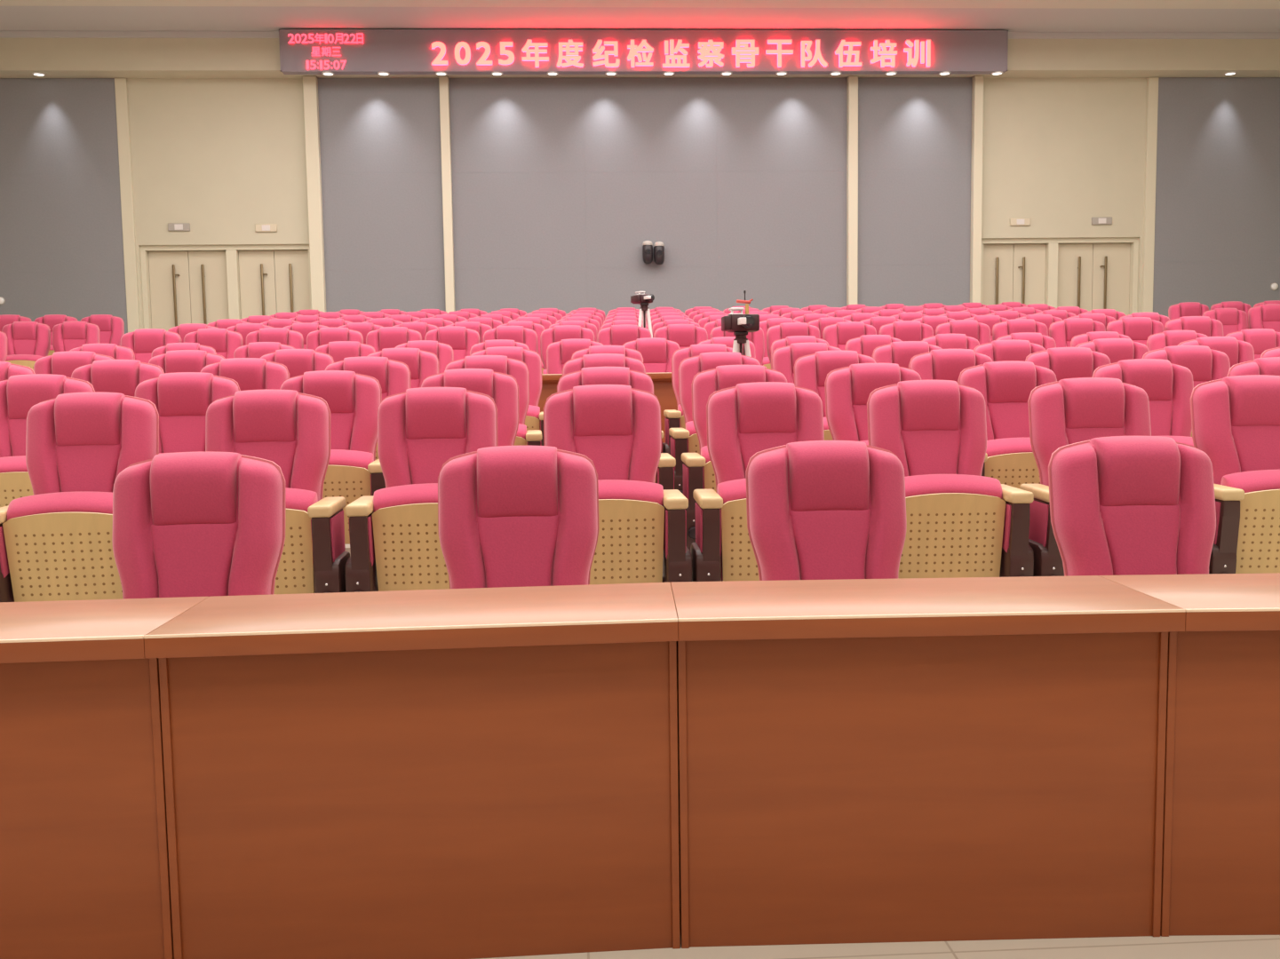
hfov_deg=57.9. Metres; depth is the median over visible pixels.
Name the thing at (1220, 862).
desk
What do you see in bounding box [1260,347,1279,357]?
seat
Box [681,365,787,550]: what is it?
seat
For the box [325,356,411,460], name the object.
seat
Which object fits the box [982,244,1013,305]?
door
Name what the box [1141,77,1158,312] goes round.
trim
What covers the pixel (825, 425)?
seat cushion
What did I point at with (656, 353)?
seat
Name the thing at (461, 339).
seat
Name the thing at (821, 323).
seat
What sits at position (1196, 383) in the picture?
lumbar cushion
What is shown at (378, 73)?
recessed light
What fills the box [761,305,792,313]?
seat
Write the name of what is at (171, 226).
exit sign
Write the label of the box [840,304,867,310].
seat
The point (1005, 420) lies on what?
lumbar cushion
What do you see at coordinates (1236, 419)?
seat
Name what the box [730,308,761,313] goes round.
seat
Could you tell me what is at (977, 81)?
trim
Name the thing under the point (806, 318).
seat
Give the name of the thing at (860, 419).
lumbar cushion
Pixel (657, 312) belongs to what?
seat
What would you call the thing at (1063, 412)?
seat
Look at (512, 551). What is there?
lumbar cushion
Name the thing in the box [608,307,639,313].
seat
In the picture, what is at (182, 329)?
seat
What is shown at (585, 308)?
seat
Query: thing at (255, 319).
seat
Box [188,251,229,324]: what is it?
door
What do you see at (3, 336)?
seat
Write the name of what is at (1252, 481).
seat cushion
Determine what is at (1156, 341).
seat
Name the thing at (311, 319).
seat
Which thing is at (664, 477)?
seat
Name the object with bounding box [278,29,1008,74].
led sign
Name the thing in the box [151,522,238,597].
lumbar cushion
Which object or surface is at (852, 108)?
trim
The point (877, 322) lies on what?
seat
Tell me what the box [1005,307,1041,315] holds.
seat
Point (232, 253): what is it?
trim
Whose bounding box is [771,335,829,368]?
seat
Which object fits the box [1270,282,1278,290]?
wall fitting
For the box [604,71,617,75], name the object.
recessed light
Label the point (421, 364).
seat
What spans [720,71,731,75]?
recessed light
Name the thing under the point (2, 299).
wall fitting
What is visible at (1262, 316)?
seat
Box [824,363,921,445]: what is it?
seat
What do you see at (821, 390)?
lumbar cushion
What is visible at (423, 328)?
seat
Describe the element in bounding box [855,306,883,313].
seat
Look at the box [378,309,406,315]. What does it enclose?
seat
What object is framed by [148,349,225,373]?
seat
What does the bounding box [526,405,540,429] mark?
seat cushion
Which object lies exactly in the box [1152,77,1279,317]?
wall panel
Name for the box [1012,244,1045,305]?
door
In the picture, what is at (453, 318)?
seat
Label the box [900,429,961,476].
lumbar cushion
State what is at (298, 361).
seat
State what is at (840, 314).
seat
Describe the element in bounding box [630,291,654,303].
video camera
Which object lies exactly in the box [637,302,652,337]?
tripod
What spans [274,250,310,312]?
door
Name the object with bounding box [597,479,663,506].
seat cushion
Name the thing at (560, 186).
wall panel
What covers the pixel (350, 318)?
seat
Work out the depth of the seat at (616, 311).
14.72 m
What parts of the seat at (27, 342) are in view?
backrest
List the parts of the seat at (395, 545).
armrest, armrest, backrest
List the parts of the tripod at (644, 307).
leg, leg, leg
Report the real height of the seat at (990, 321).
1.060 m
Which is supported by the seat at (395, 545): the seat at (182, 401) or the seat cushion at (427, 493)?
the seat cushion at (427, 493)
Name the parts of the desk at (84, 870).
panel, panel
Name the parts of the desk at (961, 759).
panel, panel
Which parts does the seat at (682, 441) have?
armrest, armrest, backrest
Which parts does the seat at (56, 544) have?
armrest, backrest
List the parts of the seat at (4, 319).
backrest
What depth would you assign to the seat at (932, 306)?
15.79 m
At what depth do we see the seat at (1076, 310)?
13.69 m
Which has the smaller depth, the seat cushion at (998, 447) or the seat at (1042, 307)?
the seat cushion at (998, 447)
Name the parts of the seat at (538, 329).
backrest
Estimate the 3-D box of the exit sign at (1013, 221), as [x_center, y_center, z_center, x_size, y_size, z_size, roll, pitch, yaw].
[5.770,-3.912,17.546,0.310,0.110,0.040,-1,5,-3]
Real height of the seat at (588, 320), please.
1.060 m
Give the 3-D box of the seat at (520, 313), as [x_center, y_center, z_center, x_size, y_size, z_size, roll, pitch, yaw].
[-1.730,-1.776,15.520,0.530,1.060,0.497,-1,5,-6]
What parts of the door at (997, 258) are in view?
handle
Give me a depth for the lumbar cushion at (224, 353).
10.27 m
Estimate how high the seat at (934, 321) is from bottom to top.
1.060 m
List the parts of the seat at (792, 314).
backrest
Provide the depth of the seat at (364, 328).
11.40 m
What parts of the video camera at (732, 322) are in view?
handle, glass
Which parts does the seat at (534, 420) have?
backrest, armrest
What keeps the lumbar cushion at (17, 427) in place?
on the seat at (19, 393)
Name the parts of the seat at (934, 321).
backrest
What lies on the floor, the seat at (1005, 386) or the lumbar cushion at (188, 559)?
the seat at (1005, 386)
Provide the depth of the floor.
2.55 m
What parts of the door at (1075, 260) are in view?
handle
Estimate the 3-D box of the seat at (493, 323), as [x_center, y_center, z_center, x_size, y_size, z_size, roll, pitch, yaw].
[-1.702,-1.227,12.483,0.530,1.060,0.497,-1,5,-6]
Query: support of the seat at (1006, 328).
on the floor
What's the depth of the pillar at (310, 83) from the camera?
16.81 m
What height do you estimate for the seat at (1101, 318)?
1.060 m
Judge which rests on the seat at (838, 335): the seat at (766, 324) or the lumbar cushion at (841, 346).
the lumbar cushion at (841, 346)
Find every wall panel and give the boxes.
[0,78,127,333]
[318,78,445,312]
[448,78,847,317]
[857,77,971,307]
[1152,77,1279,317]
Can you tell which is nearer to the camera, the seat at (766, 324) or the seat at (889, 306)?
the seat at (766, 324)
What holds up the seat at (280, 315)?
on the floor
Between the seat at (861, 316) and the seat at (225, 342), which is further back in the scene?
the seat at (861, 316)
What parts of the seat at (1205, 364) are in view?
backrest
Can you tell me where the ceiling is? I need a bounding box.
[0,0,1279,32]
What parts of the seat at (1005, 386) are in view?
armrest, backrest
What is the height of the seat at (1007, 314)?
1.060 m
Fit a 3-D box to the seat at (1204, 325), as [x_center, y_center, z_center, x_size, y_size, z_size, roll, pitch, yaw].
[5.133,-0.968,10.549,0.530,1.060,0.497,0,5,4]
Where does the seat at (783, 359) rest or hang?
on the floor
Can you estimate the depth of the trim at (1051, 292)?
17.73 m
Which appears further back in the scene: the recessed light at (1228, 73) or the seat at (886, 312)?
the recessed light at (1228, 73)
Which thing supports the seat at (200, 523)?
on the floor
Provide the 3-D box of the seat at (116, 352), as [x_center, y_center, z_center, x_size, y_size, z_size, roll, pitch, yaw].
[-4.301,-0.551,9.153,0.622,1.060,0.497,-2,5,-10]
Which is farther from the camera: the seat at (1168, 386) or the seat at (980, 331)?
the seat at (980, 331)
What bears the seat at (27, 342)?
on the floor
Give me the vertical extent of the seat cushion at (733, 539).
0.430 m
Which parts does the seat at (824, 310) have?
backrest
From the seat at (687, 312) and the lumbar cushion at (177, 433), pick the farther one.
the seat at (687, 312)
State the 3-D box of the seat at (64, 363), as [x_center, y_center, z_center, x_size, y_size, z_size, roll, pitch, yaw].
[-3.664,-0.297,7.429,0.672,1.060,0.497,-2,5,-9]
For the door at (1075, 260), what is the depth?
17.84 m
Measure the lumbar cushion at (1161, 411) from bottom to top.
0.430 m
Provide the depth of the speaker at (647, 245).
17.06 m
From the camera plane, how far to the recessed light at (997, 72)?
16.79 m
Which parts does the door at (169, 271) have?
handle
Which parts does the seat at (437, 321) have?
backrest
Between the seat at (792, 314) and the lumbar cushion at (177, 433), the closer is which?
the lumbar cushion at (177, 433)
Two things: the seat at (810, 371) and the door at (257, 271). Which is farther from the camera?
the door at (257, 271)
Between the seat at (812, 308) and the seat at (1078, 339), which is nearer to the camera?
the seat at (1078, 339)
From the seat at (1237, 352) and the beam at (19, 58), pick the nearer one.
the seat at (1237, 352)
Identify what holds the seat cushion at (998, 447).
on the seat at (1005, 386)
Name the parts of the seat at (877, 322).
backrest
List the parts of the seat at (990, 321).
backrest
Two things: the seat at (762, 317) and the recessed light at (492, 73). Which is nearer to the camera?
the seat at (762, 317)
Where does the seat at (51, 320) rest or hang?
on the floor
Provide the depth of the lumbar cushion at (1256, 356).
9.67 m
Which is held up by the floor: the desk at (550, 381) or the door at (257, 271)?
the desk at (550, 381)
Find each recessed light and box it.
[31,71,45,76]
[321,71,333,75]
[377,71,389,75]
[435,71,446,75]
[491,71,502,75]
[546,71,558,75]
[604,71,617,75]
[662,71,675,75]
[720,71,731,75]
[775,71,787,75]
[829,71,841,75]
[884,71,897,75]
[938,71,950,75]
[991,71,1002,75]
[1224,71,1236,75]
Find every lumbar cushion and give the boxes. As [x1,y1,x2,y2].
[7,418,26,456]
[12,339,37,355]
[50,331,52,345]
[55,444,120,492]
[63,339,87,351]
[99,331,111,343]
[134,352,151,363]
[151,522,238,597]
[159,415,206,453]
[216,351,227,358]
[233,440,296,488]
[330,412,355,450]
[381,392,388,400]
[405,437,467,484]
[410,379,420,388]
[453,349,466,360]
[476,515,559,588]
[572,435,633,480]
[643,362,667,373]
[738,431,797,472]
[789,508,870,580]
[817,386,826,417]
[837,344,845,350]
[852,404,868,441]
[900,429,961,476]
[986,402,1029,439]
[1065,341,1071,347]
[1065,427,1125,445]
[1099,504,1180,575]
[1132,340,1146,345]
[1148,399,1173,436]
[1192,381,1208,387]
[1222,325,1238,336]
[1231,425,1279,472]
[1254,354,1261,359]
[1262,321,1279,332]
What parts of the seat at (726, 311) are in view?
backrest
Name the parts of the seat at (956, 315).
backrest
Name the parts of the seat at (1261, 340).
backrest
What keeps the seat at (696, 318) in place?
on the floor
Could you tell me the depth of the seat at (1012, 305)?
15.74 m
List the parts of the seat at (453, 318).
backrest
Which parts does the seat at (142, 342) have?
backrest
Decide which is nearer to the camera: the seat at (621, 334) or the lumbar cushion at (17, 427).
the lumbar cushion at (17, 427)
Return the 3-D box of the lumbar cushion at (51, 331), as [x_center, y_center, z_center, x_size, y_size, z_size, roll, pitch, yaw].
[-7.248,-1.624,14.322,0.260,0.430,0.109,-2,5,-13]
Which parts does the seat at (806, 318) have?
backrest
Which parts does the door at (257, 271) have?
handle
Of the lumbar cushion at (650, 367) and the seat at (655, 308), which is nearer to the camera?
the lumbar cushion at (650, 367)
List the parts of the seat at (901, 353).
backrest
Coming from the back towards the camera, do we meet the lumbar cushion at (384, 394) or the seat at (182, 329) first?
the seat at (182, 329)
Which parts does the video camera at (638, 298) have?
handle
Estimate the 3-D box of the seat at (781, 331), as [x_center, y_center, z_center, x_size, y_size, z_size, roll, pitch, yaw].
[1.460,-0.924,10.655,0.530,1.060,0.497,-1,5,-1]
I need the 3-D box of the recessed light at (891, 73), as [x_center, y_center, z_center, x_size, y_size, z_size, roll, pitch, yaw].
[3.635,-5.881,16.735,0.170,0.014,0.170,-1,5,-3]
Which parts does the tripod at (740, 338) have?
leg, head plate, leg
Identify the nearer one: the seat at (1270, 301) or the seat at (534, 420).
the seat at (534, 420)
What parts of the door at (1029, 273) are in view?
handle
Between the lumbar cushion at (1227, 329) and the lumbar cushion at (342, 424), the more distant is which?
the lumbar cushion at (1227, 329)
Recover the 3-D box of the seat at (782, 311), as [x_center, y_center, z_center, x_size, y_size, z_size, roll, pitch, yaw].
[1.948,-1.665,14.730,0.530,1.060,0.497,-1,5,-1]
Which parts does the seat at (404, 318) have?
backrest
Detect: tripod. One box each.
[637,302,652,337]
[732,331,751,357]
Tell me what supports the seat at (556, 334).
on the floor
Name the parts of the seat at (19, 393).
backrest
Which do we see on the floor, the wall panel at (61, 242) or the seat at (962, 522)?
the seat at (962, 522)
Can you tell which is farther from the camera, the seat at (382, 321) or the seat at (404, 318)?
the seat at (404, 318)
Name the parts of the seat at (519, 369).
backrest, armrest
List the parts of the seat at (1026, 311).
backrest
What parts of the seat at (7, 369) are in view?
backrest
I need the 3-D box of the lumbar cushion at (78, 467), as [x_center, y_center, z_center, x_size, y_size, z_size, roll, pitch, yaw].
[-2.231,0.074,4.666,0.260,0.430,0.109,-1,5,-7]
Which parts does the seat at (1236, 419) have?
backrest, armrest, armrest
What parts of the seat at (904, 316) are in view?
backrest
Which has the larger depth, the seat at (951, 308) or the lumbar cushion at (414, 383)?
the seat at (951, 308)
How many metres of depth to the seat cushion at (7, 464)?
5.40 m
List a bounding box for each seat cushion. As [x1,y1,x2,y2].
[0,455,28,473]
[5,354,43,361]
[7,491,112,520]
[285,487,318,512]
[328,449,373,474]
[373,483,437,512]
[516,423,526,440]
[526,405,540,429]
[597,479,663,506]
[677,404,683,419]
[685,421,696,436]
[700,445,710,489]
[716,478,746,580]
[762,357,770,365]
[823,417,829,430]
[904,474,1002,499]
[985,437,1033,456]
[1160,435,1193,446]
[1220,469,1279,492]
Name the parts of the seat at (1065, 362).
backrest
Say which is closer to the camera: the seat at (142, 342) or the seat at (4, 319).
the seat at (142, 342)
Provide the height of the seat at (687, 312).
1.060 m
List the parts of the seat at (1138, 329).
backrest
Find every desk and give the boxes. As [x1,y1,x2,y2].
[0,596,208,958]
[143,582,680,958]
[538,373,562,412]
[645,372,677,443]
[670,575,1185,948]
[1098,572,1279,937]
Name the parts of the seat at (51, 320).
backrest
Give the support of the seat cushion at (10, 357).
on the seat at (27, 342)
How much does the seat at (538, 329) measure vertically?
1.060 m
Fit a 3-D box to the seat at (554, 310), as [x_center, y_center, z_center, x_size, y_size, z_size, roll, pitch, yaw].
[-1.208,-1.788,15.572,0.530,1.060,0.497,-1,5,-5]
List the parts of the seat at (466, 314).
backrest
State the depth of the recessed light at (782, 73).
16.62 m
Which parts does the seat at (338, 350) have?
backrest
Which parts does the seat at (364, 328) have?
backrest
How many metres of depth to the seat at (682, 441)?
6.84 m
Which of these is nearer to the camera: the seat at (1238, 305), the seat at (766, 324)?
the seat at (766, 324)
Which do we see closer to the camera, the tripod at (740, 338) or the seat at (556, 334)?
the tripod at (740, 338)
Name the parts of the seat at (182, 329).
backrest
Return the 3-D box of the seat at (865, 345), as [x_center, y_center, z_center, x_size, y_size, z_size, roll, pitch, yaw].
[2.018,-0.692,9.723,0.622,1.060,0.497,-1,5,-1]
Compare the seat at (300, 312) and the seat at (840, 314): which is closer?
the seat at (840, 314)
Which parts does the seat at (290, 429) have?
backrest, armrest, armrest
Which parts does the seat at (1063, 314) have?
backrest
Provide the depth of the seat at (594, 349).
7.89 m
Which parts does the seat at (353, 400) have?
backrest, armrest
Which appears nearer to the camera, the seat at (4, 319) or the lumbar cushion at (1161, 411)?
the lumbar cushion at (1161, 411)
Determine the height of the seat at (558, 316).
1.060 m
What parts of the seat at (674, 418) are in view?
armrest, armrest, backrest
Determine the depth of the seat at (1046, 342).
9.76 m
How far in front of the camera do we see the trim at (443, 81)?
16.92 m
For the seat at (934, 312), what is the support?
on the floor
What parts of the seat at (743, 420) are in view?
armrest, armrest, backrest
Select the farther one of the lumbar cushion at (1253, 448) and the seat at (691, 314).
the seat at (691, 314)
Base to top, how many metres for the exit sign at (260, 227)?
0.110 m
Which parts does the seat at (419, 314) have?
backrest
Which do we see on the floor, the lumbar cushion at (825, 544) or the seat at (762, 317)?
the seat at (762, 317)
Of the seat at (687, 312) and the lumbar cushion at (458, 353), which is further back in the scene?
the seat at (687, 312)
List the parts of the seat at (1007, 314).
backrest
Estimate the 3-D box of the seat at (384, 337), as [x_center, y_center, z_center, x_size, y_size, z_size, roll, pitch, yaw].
[-2.204,-0.849,10.400,0.530,1.060,0.497,-1,5,-7]
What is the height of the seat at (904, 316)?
1.060 m
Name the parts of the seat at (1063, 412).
armrest, armrest, backrest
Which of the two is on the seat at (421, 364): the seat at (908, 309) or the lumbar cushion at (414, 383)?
the lumbar cushion at (414, 383)
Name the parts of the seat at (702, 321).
backrest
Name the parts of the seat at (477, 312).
backrest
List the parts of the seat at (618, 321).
backrest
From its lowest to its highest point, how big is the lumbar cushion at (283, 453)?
0.430 m
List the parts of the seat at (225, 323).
backrest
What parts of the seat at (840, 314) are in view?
backrest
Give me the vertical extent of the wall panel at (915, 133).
4.398 m
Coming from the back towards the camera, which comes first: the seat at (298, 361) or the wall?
the wall
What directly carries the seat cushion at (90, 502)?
on the seat at (56, 544)
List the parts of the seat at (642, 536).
backrest, armrest, armrest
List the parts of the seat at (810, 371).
backrest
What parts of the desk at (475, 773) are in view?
panel, panel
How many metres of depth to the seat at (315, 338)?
10.38 m
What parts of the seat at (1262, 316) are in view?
backrest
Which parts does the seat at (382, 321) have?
backrest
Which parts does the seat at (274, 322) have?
backrest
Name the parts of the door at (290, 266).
handle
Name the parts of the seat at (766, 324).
backrest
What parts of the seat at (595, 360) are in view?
backrest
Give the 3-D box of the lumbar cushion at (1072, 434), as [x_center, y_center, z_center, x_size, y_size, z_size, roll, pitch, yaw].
[1.942,-0.007,4.902,0.260,0.430,0.109,-1,5,0]
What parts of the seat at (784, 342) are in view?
backrest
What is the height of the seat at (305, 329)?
1.060 m
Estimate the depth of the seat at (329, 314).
14.29 m
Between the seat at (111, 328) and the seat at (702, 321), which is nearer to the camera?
the seat at (702, 321)
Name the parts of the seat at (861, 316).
backrest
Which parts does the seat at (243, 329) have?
backrest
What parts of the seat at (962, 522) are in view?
backrest, armrest, armrest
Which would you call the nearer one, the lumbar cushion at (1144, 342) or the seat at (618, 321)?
the lumbar cushion at (1144, 342)
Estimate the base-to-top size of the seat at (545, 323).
1.060 m
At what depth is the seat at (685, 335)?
10.68 m
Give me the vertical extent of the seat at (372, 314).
1.060 m
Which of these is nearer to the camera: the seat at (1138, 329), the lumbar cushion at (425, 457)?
the lumbar cushion at (425, 457)
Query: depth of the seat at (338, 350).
9.49 m
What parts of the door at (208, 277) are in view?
handle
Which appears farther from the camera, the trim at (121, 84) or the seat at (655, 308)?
the trim at (121, 84)
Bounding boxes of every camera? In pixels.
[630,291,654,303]
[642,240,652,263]
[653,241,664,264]
[721,290,759,333]
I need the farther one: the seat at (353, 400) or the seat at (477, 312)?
the seat at (477, 312)
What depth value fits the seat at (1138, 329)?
10.65 m
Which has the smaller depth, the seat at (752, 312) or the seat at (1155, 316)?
the seat at (1155, 316)
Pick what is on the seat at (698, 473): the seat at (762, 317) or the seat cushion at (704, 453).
the seat cushion at (704, 453)
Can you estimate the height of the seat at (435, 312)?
1.060 m
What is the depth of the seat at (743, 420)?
4.86 m
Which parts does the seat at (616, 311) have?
backrest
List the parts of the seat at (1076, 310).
backrest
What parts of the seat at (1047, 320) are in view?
backrest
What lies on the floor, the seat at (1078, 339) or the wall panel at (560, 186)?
the seat at (1078, 339)
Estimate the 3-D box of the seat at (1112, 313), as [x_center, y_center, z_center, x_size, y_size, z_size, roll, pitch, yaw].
[5.116,-1.336,12.607,0.530,1.060,0.497,0,5,4]
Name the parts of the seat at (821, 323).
backrest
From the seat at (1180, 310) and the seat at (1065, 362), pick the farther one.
the seat at (1180, 310)
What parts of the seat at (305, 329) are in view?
backrest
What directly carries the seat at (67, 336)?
on the floor
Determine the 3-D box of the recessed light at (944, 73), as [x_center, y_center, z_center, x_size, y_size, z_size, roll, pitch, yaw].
[4.424,-5.896,16.776,0.170,0.014,0.170,-1,5,-3]
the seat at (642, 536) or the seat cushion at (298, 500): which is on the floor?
the seat at (642, 536)
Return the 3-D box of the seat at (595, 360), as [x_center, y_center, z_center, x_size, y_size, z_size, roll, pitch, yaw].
[-0.197,-0.209,6.771,0.672,1.060,0.497,-1,5,-3]
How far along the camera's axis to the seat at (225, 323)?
12.17 m
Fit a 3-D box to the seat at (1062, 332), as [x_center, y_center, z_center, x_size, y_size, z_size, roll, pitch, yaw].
[4.085,-0.959,10.616,0.530,1.060,0.497,-1,5,3]
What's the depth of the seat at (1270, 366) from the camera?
5.93 m
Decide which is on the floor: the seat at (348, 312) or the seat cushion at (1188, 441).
the seat at (348, 312)
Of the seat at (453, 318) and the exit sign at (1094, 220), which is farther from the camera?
the exit sign at (1094, 220)
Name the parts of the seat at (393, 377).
backrest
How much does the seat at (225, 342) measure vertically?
1.060 m
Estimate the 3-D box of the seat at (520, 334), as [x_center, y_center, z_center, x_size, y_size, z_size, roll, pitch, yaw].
[-1.160,-0.874,10.510,0.530,1.060,0.497,-1,5,-5]
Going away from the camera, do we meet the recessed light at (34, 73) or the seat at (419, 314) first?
the seat at (419, 314)
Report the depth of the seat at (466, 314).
14.52 m
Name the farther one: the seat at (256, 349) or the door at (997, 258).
the door at (997, 258)
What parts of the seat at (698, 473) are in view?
armrest, armrest, backrest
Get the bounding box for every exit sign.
[167,222,190,230]
[254,223,277,231]
[1009,218,1030,225]
[1091,217,1112,224]
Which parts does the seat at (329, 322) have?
backrest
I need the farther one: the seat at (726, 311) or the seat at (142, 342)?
the seat at (726, 311)
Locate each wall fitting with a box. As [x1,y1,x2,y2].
[0,296,5,304]
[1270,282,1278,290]
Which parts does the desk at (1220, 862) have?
panel, panel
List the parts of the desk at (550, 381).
panel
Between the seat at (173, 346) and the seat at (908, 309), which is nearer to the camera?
the seat at (173, 346)
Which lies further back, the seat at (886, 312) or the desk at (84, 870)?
the seat at (886, 312)
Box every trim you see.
[0,31,1279,39]
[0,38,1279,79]
[114,78,140,333]
[140,244,311,328]
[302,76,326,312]
[438,76,455,313]
[846,75,858,305]
[969,75,983,302]
[980,237,1138,314]
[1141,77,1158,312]
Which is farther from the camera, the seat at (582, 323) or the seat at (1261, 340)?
the seat at (582, 323)
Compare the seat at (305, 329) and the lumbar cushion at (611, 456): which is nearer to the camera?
the lumbar cushion at (611, 456)
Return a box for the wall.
[127,78,1146,328]
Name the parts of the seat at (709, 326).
backrest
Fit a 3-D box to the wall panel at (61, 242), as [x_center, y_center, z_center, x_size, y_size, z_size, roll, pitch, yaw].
[-8.768,-3.563,16.785,2.485,4.398,0.060,-1,5,-3]
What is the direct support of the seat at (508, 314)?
on the floor
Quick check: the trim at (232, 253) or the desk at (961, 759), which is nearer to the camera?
the desk at (961, 759)
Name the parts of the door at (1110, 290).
handle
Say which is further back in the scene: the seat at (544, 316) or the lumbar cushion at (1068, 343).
the seat at (544, 316)
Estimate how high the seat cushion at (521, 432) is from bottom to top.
0.430 m
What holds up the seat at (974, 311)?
on the floor
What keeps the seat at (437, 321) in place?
on the floor
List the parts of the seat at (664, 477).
backrest, armrest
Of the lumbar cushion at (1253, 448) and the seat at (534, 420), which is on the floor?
the seat at (534, 420)
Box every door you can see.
[148,251,191,331]
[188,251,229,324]
[238,250,276,318]
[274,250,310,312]
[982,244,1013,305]
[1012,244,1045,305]
[1057,243,1093,311]
[1091,243,1130,315]
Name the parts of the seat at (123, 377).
backrest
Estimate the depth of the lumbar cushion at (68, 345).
13.41 m
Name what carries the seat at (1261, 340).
on the floor
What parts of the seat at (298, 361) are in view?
backrest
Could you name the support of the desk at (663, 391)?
on the floor
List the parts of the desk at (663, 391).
panel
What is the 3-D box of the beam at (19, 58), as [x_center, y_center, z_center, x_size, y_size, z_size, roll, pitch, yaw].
[0.152,-6.131,16.836,20.400,0.445,0.450,-1,5,-3]
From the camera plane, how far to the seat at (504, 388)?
5.84 m
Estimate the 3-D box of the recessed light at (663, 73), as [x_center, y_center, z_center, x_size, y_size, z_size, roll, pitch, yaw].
[0.413,-5.820,16.566,0.170,0.014,0.170,-1,5,-3]
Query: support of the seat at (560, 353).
on the floor
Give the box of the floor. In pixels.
[345,544,1279,958]
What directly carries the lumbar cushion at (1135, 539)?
on the seat at (1120, 505)
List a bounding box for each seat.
[0,314,31,332]
[0,331,7,361]
[0,361,35,381]
[0,373,95,508]
[0,391,159,602]
[2,321,50,370]
[33,350,114,377]
[34,314,78,356]
[52,321,99,352]
[70,343,135,359]
[71,359,164,397]
[80,314,124,346]
[111,451,285,598]
[120,328,181,363]
[134,372,240,454]
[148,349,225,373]
[151,342,216,357]
[167,323,218,342]
[183,328,243,358]
[200,357,289,390]
[205,389,350,594]
[206,318,251,328]
[226,323,273,345]
[233,341,295,357]
[240,315,278,323]
[246,327,303,349]
[259,349,333,378]
[261,318,302,327]
[269,312,302,318]
[280,370,385,544]
[283,322,329,349]
[290,315,325,323]
[294,310,324,315]
[306,327,363,350]
[311,318,351,327]
[314,341,375,362]
[315,311,346,318]
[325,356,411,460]
[334,309,365,315]
[336,315,373,322]
[337,322,383,344]
[344,387,498,592]
[357,311,390,318]
[362,318,402,326]
[365,326,421,351]
[367,347,439,388]
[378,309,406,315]
[384,314,420,322]
[392,321,437,340]
[394,340,453,373]
[403,311,435,318]
[411,318,453,327]
[417,309,447,315]
[421,368,519,446]
[424,325,480,360]
[429,314,467,323]
[437,445,599,588]
[444,311,477,319]
[445,321,492,342]
[445,355,542,445]
[455,309,487,316]
[461,317,502,328]
[469,339,529,355]
[469,346,544,445]
[473,313,511,324]
[483,325,538,353]
[484,310,520,319]
[497,308,526,316]
[497,320,544,374]
[507,317,551,329]
[516,313,556,324]
[524,310,562,320]
[531,308,566,317]
[540,325,595,373]
[543,384,691,584]
[546,338,603,373]
[548,320,597,341]
[555,316,600,333]
[556,366,675,489]
[560,313,602,327]
[562,353,663,453]
[565,310,604,324]
[570,307,605,320]
[571,345,643,362]
[596,324,651,345]
[599,319,648,330]
[602,316,647,325]
[604,312,638,319]
[606,310,639,316]
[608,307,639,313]
[622,337,680,373]
[645,307,681,323]
[646,309,685,325]
[650,311,689,320]
[651,315,694,327]
[651,318,699,337]
[653,324,707,349]
[662,343,732,454]
[668,351,760,493]
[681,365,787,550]
[684,306,719,316]
[688,309,725,319]
[690,381,824,581]
[692,311,727,323]
[698,315,725,327]
[698,336,755,358]
[703,318,721,339]
[709,325,766,368]
[723,306,751,314]
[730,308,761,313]
[743,310,773,314]
[745,440,906,580]
[759,314,785,321]
[759,318,800,369]
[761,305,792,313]
[766,322,820,369]
[771,308,803,316]
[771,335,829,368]
[771,342,840,383]
[780,310,816,319]
[793,313,832,323]
[793,349,875,440]
[800,304,828,311]
[807,317,850,339]
[811,307,843,314]
[822,321,876,350]
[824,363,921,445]
[826,310,858,318]
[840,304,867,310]
[842,312,879,321]
[844,334,901,357]
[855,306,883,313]
[860,316,902,334]
[866,380,1033,579]
[870,309,906,316]
[871,341,941,368]
[878,320,933,341]
[879,303,906,309]
[889,312,929,320]
[898,306,927,312]
[908,349,992,382]
[912,316,955,335]
[915,308,949,316]
[918,302,946,309]
[922,333,979,349]
[935,319,990,344]
[937,311,976,320]
[938,305,968,311]
[957,360,1057,488]
[958,302,985,308]
[960,308,995,315]
[963,315,1008,342]
[973,339,1045,361]
[979,304,1011,311]
[985,310,1025,319]
[992,318,1048,341]
[996,332,1056,349]
[998,302,1026,308]
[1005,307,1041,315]
[1016,314,1062,336]
[1019,377,1151,576]
[1021,303,1055,311]
[1025,347,1110,381]
[1033,310,1075,320]
[1048,436,1216,576]
[1049,306,1088,315]
[1049,318,1105,347]
[1067,313,1115,331]
[1070,331,1130,347]
[1075,338,1149,363]
[1081,309,1125,320]
[1091,358,1193,446]
[1106,317,1163,345]
[1119,312,1169,331]
[1142,345,1230,437]
[1146,330,1207,351]
[1164,316,1223,336]
[1168,302,1208,320]
[1177,336,1254,367]
[1189,374,1279,573]
[1202,308,1247,336]
[1209,301,1251,329]
[1225,328,1279,359]
[1226,357,1279,376]
[1248,303,1279,332]
[1253,300,1279,307]
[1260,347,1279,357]
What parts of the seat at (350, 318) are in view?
backrest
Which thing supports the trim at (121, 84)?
attached to the wall
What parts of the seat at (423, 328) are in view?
backrest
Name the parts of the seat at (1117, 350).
backrest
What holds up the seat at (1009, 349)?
on the floor
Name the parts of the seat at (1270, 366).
backrest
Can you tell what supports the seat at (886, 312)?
on the floor
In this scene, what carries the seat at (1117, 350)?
on the floor

